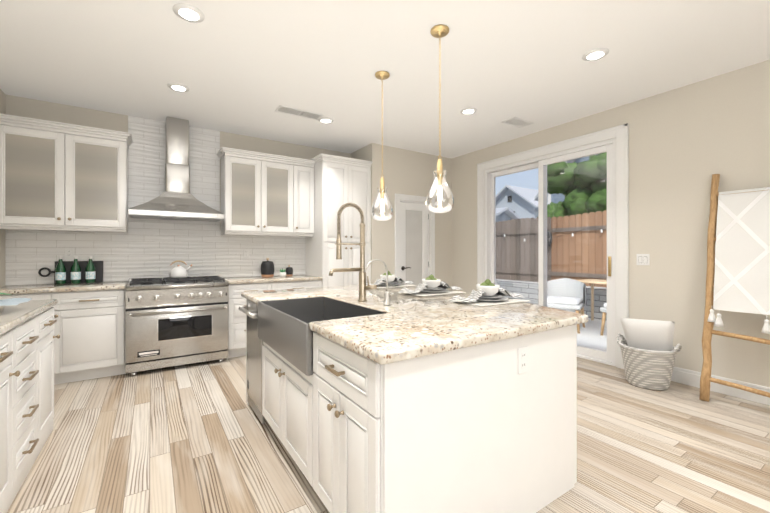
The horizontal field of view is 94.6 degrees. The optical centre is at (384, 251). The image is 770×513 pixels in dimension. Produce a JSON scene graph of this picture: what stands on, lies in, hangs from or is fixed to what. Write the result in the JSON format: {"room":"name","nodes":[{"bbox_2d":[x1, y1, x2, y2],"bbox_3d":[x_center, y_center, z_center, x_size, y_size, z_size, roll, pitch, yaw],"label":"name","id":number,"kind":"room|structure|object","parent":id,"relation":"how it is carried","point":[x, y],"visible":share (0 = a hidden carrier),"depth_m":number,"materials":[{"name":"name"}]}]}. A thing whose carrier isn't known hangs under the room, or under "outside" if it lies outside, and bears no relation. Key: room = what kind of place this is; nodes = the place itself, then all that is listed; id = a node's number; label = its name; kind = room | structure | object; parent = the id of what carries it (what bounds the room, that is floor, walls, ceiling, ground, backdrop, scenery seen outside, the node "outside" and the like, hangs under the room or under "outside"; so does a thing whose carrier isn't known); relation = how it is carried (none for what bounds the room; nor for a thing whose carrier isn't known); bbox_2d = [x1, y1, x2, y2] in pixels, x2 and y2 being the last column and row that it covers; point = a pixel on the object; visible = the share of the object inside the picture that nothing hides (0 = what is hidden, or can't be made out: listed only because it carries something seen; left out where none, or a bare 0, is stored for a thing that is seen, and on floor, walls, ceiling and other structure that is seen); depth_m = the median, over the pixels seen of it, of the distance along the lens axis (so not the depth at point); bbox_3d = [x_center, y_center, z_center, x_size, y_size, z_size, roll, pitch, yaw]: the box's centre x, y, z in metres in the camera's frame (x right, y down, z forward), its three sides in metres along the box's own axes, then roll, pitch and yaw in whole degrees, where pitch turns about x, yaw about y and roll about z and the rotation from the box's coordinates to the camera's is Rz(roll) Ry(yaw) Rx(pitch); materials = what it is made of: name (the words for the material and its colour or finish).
{"room":"kitchen","nodes":[
{"label":"kitchen","id":0,"kind":"room"},
{"bbox_2d":[0,60,769,386],"bbox_3d":[0.575,-0.161,1.859,5.730,2.820,7.900,0,0,-33],"label":"wall","id":1,"kind":"structure","parent":0,"point":[688,142],"depth_m":3.51,"materials":[{"name":"paint"}]},
{"bbox_2d":[0,117,127,232],"bbox_3d":[-3.268,-0.740,3.663,0.985,0.980,0.338,0,0,-33],"label":"upper cabinet","id":2,"kind":"object","parent":1,"relation":"attached to","point":[81,190],"depth_m":3.51,"materials":[{"name":"wood"}]},
{"bbox_2d":[65,248,73,258],"bbox_3d":[-3.375,0.015,3.792,0.072,0.116,0.007,0,0,-33],"label":"outlet","id":3,"kind":"object","parent":1,"relation":"attached to","point":[69,253],"visible":1,"depth_m":3.79,"materials":[{"name":"white plastic"}]},
{"bbox_2d":[128,116,223,221],"bbox_3d":[-2.409,-0.976,4.132,0.920,1.181,0.500,0,0,-33],"label":"range hood","id":4,"kind":"object","parent":1,"relation":"attached to","point":[176,200],"visible":1,"depth_m":4.11,"materials":[{"name":"silver metal"}]},
{"bbox_2d":[220,149,295,236],"bbox_3d":[-1.660,-0.740,4.721,0.915,0.980,0.339,0,0,-33],"label":"upper cabinet","id":5,"kind":"object","parent":1,"relation":"attached to","point":[254,186],"depth_m":4.53,"materials":[{"name":"wood"}]},
{"bbox_2d":[288,157,315,236],"bbox_3d":[-1.230,-0.739,5.003,0.362,0.980,0.341,0,0,-33],"label":"upper cabinet","id":6,"kind":"object","parent":1,"relation":"attached to","point":[301,174],"depth_m":4.87,"materials":[{"name":"wood"}]},
{"bbox_2d":[395,193,434,285],"bbox_3d":[0.441,0.188,5.580,0.780,2.124,0.187,0,0,-33],"label":"door","id":7,"kind":"structure","parent":1,"relation":"attached to","point":[414,242],"depth_m":5.56,"materials":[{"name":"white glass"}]},
{"bbox_2d":[477,123,628,368],"bbox_3d":[2.052,-0.053,4.643,0.160,2.604,2.065,0,0,-33],"label":"sliding door","id":8,"kind":"structure","parent":1,"relation":"attached to","point":[616,148],"depth_m":4.18,"materials":[{"name":"white plastic"}]},
{"bbox_2d":[636,254,649,264],"bbox_3d":[2.645,0.080,3.642,0.009,0.116,0.116,0,0,-33],"label":"switch plate","id":9,"kind":"object","parent":1,"relation":"attached to","point":[642,259],"visible":1,"depth_m":3.64,"materials":[{"name":"white plastic"}]},
{"bbox_2d":[671,367,769,404],"bbox_3d":[3.742,1.176,1.967,0.016,0.144,4.257,0,0,-33],"label":"baseboard","id":10,"kind":"structure","parent":1,"relation":"attached to","point":[686,377],"depth_m":3.12,"materials":[{"name":"white wood"}]},
{"bbox_2d":[0,0,769,158],"bbox_3d":[0.575,-1.621,1.860,5.730,0.100,7.900,0,0,-33],"label":"ceiling","id":11,"kind":"structure","parent":0,"point":[245,67],"depth_m":2.91,"materials":[{"name":"paint"}]},
{"bbox_2d":[167,83,189,91],"bbox_3d":[-1.967,-1.563,3.383,0.183,0.013,0.183,0,0,12],"label":"recessed light","id":12,"kind":"object","parent":11,"relation":"in","point":[179,87],"depth_m":3.37,"materials":[{"name":"white"}]},
{"bbox_2d":[173,3,204,22],"bbox_3d":[-1.288,-1.563,2.333,0.183,0.013,0.183,0,0,12],"label":"recessed light","id":13,"kind":"object","parent":11,"relation":"in","point":[188,12],"depth_m":2.32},
{"bbox_2d":[275,105,322,119],"bbox_3d":[-0.965,-1.565,4.007,0.500,0.008,0.190,0,0,-33],"label":"ceiling vent","id":14,"kind":"object","parent":11,"relation":"in","point":[296,112],"visible":0.98,"depth_m":3.99,"materials":[{"name":"white metal"}]},
{"bbox_2d":[318,117,333,122],"bbox_3d":[-0.703,-1.562,4.227,0.183,0.013,0.183,0,0,12],"label":"recessed light","id":15,"kind":"object","parent":11,"relation":"in","point":[323,119],"depth_m":4.21,"materials":[{"name":"white"}]},
{"bbox_2d":[371,71,392,220],"bbox_3d":[-0.024,-0.921,3.141,0.198,1.297,0.198,0,0,-33],"label":"pendant light","id":16,"kind":"object","parent":11,"relation":"hanging from","point":[382,191],"visible":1,"depth_m":3.11,"materials":[{"name":"clear glass"}]},
{"bbox_2d":[426,24,453,212],"bbox_3d":[0.388,-0.921,2.515,0.198,1.297,0.198,0,0,-33],"label":"pendant light","id":17,"kind":"object","parent":11,"relation":"hanging from","point":[440,31],"visible":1,"depth_m":2.49,"materials":[{"name":"clear glass"}]},
{"bbox_2d":[460,107,476,113],"bbox_3d":[0.929,-1.563,3.949,0.183,0.013,0.183,0,0,12],"label":"recessed light","id":18,"kind":"object","parent":11,"relation":"in","point":[470,110],"depth_m":3.93,"materials":[{"name":"white"}]},
{"bbox_2d":[502,117,533,127],"bbox_3d":[1.608,-1.565,4.300,0.360,0.008,0.200,0,0,-33],"label":"ceiling vent","id":19,"kind":"object","parent":11,"relation":"in","point":[517,122],"visible":1,"depth_m":4.29,"materials":[{"name":"white metal"}]},
{"bbox_2d":[582,48,608,60],"bbox_3d":[1.671,-1.563,2.822,0.183,0.013,0.183,0,0,12],"label":"recessed light","id":20,"kind":"object","parent":11,"relation":"in","point":[598,53],"depth_m":2.80,"materials":[{"name":"white"}]},
{"bbox_2d":[7,356,769,512],"bbox_3d":[0.575,1.299,1.859,5.730,0.100,7.900,0,0,-33],"label":"floor","id":21,"kind":"structure","parent":0,"point":[199,437],"depth_m":2.22,"materials":[{"name":"brown wood"}]},
{"bbox_2d":[0,323,19,512],"bbox_3d":[-1.969,0.812,1.378,0.641,0.876,0.453,0,0,-33],"label":"base cabinet","id":22,"kind":"object","parent":21,"relation":"on","point":[10,339],"depth_m":1.71,"materials":[{"name":"white wood"}]},
{"bbox_2d":[0,299,57,330],"bbox_3d":[-1.351,0.353,0.448,0.651,0.040,4.562,0,0,-33],"label":"countertop","id":23,"kind":"structure","parent":22,"relation":"on","point":[10,315],"depth_m":2.02,"materials":[{"name":"beige stone"}]},
{"bbox_2d":[20,315,39,487],"bbox_3d":[-2.219,0.812,1.756,0.640,0.876,0.577,0,0,-33],"label":"base cabinet","id":24,"kind":"object","parent":21,"relation":"on","point":[27,336],"depth_m":1.97,"materials":[{"name":"white wood"}]},
{"bbox_2d":[0,293,59,384],"bbox_3d":[-3.397,0.812,3.414,0.504,0.875,0.611,0,0,-33],"label":"base cabinet","id":25,"kind":"object","parent":21,"relation":"on","point":[33,296],"depth_m":3.28,"materials":[{"name":"wood"}]},
{"bbox_2d":[40,303,59,451],"bbox_3d":[-2.467,0.812,2.134,0.641,0.876,0.453,0,0,-33],"label":"base cabinet","id":26,"kind":"object","parent":21,"relation":"on","point":[47,321],"depth_m":2.31,"materials":[{"name":"white wood"}]},
{"bbox_2d":[60,285,125,383],"bbox_3d":[-3.034,0.813,3.653,0.612,0.875,0.611,0,0,-33],"label":"base cabinet","id":27,"kind":"object","parent":21,"relation":"on","point":[92,325],"depth_m":3.44,"materials":[{"name":"wood"}]},
{"bbox_2d":[0,281,127,296],"bbox_3d":[-3.189,0.355,3.542,0.992,0.040,0.626,0,0,-33],"label":"countertop","id":28,"kind":"structure","parent":27,"relation":"on","point":[82,287],"depth_m":3.39,"materials":[{"name":"beige stone"}]},
{"bbox_2d":[55,257,65,284],"bbox_3d":[-3.355,0.192,3.671,0.084,0.285,0.084,0,0,-33],"label":"water bottle","id":29,"kind":"object","parent":28,"relation":"on","point":[60,273],"visible":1,"depth_m":3.65,"materials":[{"name":"green glass"}]},
{"bbox_2d":[38,261,102,283],"bbox_3d":[-3.336,0.217,3.784,0.524,0.235,0.038,0,0,-33],"label":"cutting board","id":30,"kind":"object","parent":28,"relation":"on","point":[98,265],"visible":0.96,"depth_m":3.82,"materials":[{"name":"black wood"}]},
{"bbox_2d":[71,257,80,283],"bbox_3d":[-3.255,0.192,3.737,0.084,0.285,0.084,0,0,-33],"label":"water bottle","id":31,"kind":"object","parent":28,"relation":"on","point":[75,273],"visible":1,"depth_m":3.71,"materials":[{"name":"green glass"}]},
{"bbox_2d":[85,256,95,282],"bbox_3d":[-3.155,0.192,3.803,0.084,0.285,0.084,0,0,-33],"label":"water bottle","id":32,"kind":"object","parent":28,"relation":"on","point":[90,273],"visible":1,"depth_m":3.78,"materials":[{"name":"green glass"}]},
{"bbox_2d":[125,275,228,374],"bbox_3d":[-2.336,0.777,4.020,0.950,0.946,0.764,0,0,-33],"label":"range","id":33,"kind":"object","parent":21,"relation":"on","point":[170,322],"visible":1,"depth_m":3.75,"materials":[{"name":"silver metal"}]},
{"bbox_2d":[170,260,191,277],"bbox_3d":[-2.406,0.202,4.194,0.238,0.204,0.184,0,0,-33],"label":"kettle","id":34,"kind":"object","parent":33,"relation":"on","point":[178,271],"visible":1,"depth_m":4.13,"materials":[{"name":"metal"}]},
{"bbox_2d":[226,281,271,357],"bbox_3d":[-1.744,0.813,4.504,0.562,0.875,0.609,0,0,-33],"label":"base cabinet","id":35,"kind":"object","parent":21,"relation":"on","point":[236,318],"depth_m":4.16,"materials":[{"name":"wood"}]},
{"bbox_2d":[222,273,319,284],"bbox_3d":[-1.488,0.355,4.663,1.166,0.040,0.626,0,0,-33],"label":"countertop","id":36,"kind":"structure","parent":35,"relation":"on","point":[296,276],"depth_m":4.47,"materials":[{"name":"beige stone"}]},
{"bbox_2d":[261,258,273,276],"bbox_3d":[-1.566,0.207,4.736,0.176,0.256,0.176,0,0,-33],"label":"canister","id":37,"kind":"object","parent":36,"relation":"on","point":[267,268],"visible":1,"depth_m":4.67,"materials":[{"name":"black ceramic"}]},
{"bbox_2d":[280,268,285,276],"bbox_3d":[-1.370,0.277,4.766,0.090,0.116,0.093,0,0,-33],"label":"potted succulent","id":38,"kind":"object","parent":36,"relation":"on","point":[282,273],"visible":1,"depth_m":4.74,"materials":[{"name":"white ceramic"}]},
{"bbox_2d":[285,265,292,275],"bbox_3d":[-1.334,0.259,4.948,0.104,0.151,0.104,0,0,-33],"label":"canister","id":39,"kind":"object","parent":36,"relation":"on","point":[289,270],"visible":0.96,"depth_m":4.91,"materials":[{"name":"black ceramic"}]},
{"bbox_2d":[272,281,319,289],"bbox_3d":[-1.283,0.813,4.806,0.666,0.875,0.611,0,0,-33],"label":"base cabinet","id":40,"kind":"object","parent":21,"relation":"on","point":[276,285],"depth_m":4.52,"materials":[{"name":"wood"}]},
{"bbox_2d":[304,157,370,286],"bbox_3d":[-0.688,-0.004,5.193,0.748,2.510,0.638,0,0,-33],"label":"tall cabinet","id":41,"kind":"object","parent":21,"relation":"on","point":[339,182],"depth_m":4.90,"materials":[{"name":"wood"}]},
{"bbox_2d":[239,297,576,512],"bbox_3d":[-0.081,0.812,2.401,1.348,0.876,2.073,0,0,-33],"label":"kitchen island","id":42,"kind":"object","parent":21,"relation":"on","point":[405,403],"depth_m":1.53,"materials":[{"name":"white wood"}]},
{"bbox_2d":[241,285,587,368],"bbox_3d":[0.026,0.354,2.491,1.530,0.040,2.180,0,0,-33],"label":"island countertop","id":43,"kind":"structure","parent":42,"relation":"on","point":[410,328],"depth_m":1.78,"materials":[{"name":"beige stone"}]},
{"bbox_2d":[329,203,376,301],"bbox_3d":[-0.210,0.003,2.343,0.328,0.661,0.112,0,0,-33],"label":"kitchen faucet","id":44,"kind":"object","parent":43,"relation":"on","point":[363,287],"visible":1,"depth_m":2.38,"materials":[{"name":"brown metal"}]},
{"bbox_2d":[364,259,393,305],"bbox_3d":[-0.041,0.188,2.189,0.204,0.291,0.058,0,0,-33],"label":"filter faucet","id":45,"kind":"object","parent":43,"relation":"on","point":[386,299],"visible":0.98,"depth_m":2.22,"materials":[{"name":"silver metal"}]},
{"bbox_2d":[366,271,416,288],"bbox_3d":[0.029,0.260,3.487,0.550,0.149,0.330,0,0,-37],"label":"place setting","id":46,"kind":"object","parent":43,"relation":"on","point":[397,281],"visible":0.79,"depth_m":3.44,"materials":[{"name":"grey ceramic"}]},
{"bbox_2d":[398,274,465,296],"bbox_3d":[0.381,0.259,2.917,0.550,0.149,0.330,0,0,-33],"label":"place setting","id":47,"kind":"object","parent":43,"relation":"on","point":[431,285],"visible":1,"depth_m":2.86,"materials":[{"name":"grey ceramic"}]},
{"bbox_2d":[447,279,528,306],"bbox_3d":[0.701,0.259,2.421,0.554,0.149,0.353,0,0,-33],"label":"place setting","id":48,"kind":"object","parent":43,"relation":"on","point":[487,293],"visible":1,"depth_m":2.36,"materials":[{"name":"grey ceramic"}]},
{"bbox_2d":[616,318,681,390],"bbox_3d":[2.473,0.937,3.349,0.460,0.623,0.501,0,0,-33],"label":"basket","id":49,"kind":"object","parent":21,"relation":"on","point":[649,350],"visible":1,"depth_m":3.24,"materials":[{"name":"wicker"}]},
{"bbox_2d":[700,174,769,401],"bbox_3d":[2.925,0.250,2.889,0.346,2.009,0.492,0,0,-33],"label":"blanket ladder","id":50,"kind":"object","parent":21,"relation":"on","point":[738,270],"visible":1,"depth_m":2.92,"materials":[{"name":"brown wood"}]},
{"label":"outside","id":51,"kind":"structure","parent":0,"visible":0},
{"bbox_2d":[577,318,606,350],"bbox_3d":[17.751,1.326,17.721,40.410,0.100,60.000,0,0,-33],"label":"ground","id":52,"kind":"structure","parent":51,"point":[587,331],"depth_m":5.33,"materials":[{"name":"concrete"}]},
{"bbox_2d":[496,185,533,208],"bbox_3d":[12.422,-1.550,26.187,10.800,5.660,4.400,0,0,-33],"label":"house","id":53,"kind":"structure","parent":52,"relation":"on","point":[521,196],"depth_m":23.26,"materials":[{"name":"paint"}]},
{"bbox_2d":[496,206,533,221],"bbox_3d":[3.943,-0.552,22.697,6.800,3.660,9.300,0,0,-33],"label":"house","id":54,"kind":"structure","parent":52,"relation":"on","point":[500,212],"depth_m":19.44,"materials":[{"name":"paint"}]},
{"bbox_2d":[496,279,606,320],"bbox_3d":[4.874,0.981,5.648,2.100,0.580,22.000,0,0,-33],"label":"stone","id":55,"kind":"object","parent":52,"relation":"on","point":[600,299],"depth_m":7.77,"materials":[{"name":"grey stone"}]},
{"bbox_2d":[496,210,606,286],"bbox_3d":[5.046,-0.033,6.360,0.170,1.632,21.000,0,0,-33],"label":"fence","id":56,"kind":"object","parent":55,"relation":"on","point":[503,266],"depth_m":8.14,"materials":[{"name":"brown wood"}]},
{"bbox_2d":[534,154,597,217],"bbox_3d":[10.840,-2.006,13.590,7.300,6.560,6.500,0,0,-33],"label":"sky","id":57,"kind":"structure","parent":52,"relation":"on","point":[562,197],"depth_m":14.00,"materials":[{"name":"paint"}]},
{"bbox_2d":[547,278,585,333],"bbox_3d":[2.959,0.862,5.920,0.755,0.822,0.755,0,0,-33],"label":"outdoor chair","id":58,"kind":"object","parent":52,"relation":"on","point":[574,299],"depth_m":5.99,"materials":[{"name":"white fabric"}]},
{"bbox_2d":[547,152,606,217],"bbox_3d":[6.076,-0.820,10.636,2.345,4.195,2.667,0,0,-33],"label":"tree","id":59,"kind":"object","parent":52,"relation":"on","point":[595,194],"depth_m":10.18,"materials":[{"name":"green plant"}]},
{"bbox_2d":[577,279,606,319],"bbox_3d":[3.968,0.891,6.069,0.550,0.760,1.200,0,0,-33],"label":"table","id":60,"kind":"object","parent":52,"relation":"on","point":[590,281],"depth_m":6.57,"materials":[{"name":"brown wood"}]},
{"bbox_2d":[600,303,606,335],"bbox_3d":[3.593,0.862,5.139,0.804,0.822,0.804,0,0,-33],"label":"outdoor chair","id":61,"kind":"object","parent":52,"relation":"on","point":[603,310],"depth_m":5.37,"materials":[{"name":"brown wood"}]},
{"bbox_3d":[-2.190,0.316,1.702,0.300,0.035,0.420,0,0,-33],"label":"board","id":62,"kind":"object","parent":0,"visible":0},
{"bbox_2d":[0,293,30,305],"bbox_3d":[-2.225,0.262,1.919,0.400,0.068,0.300,0,0,-33],"label":"cloth","id":63,"kind":"object","parent":62,"relation":"on","point":[11,301],"visible":1,"depth_m":2.06,"materials":[{"name":"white fabric"}]}
]}

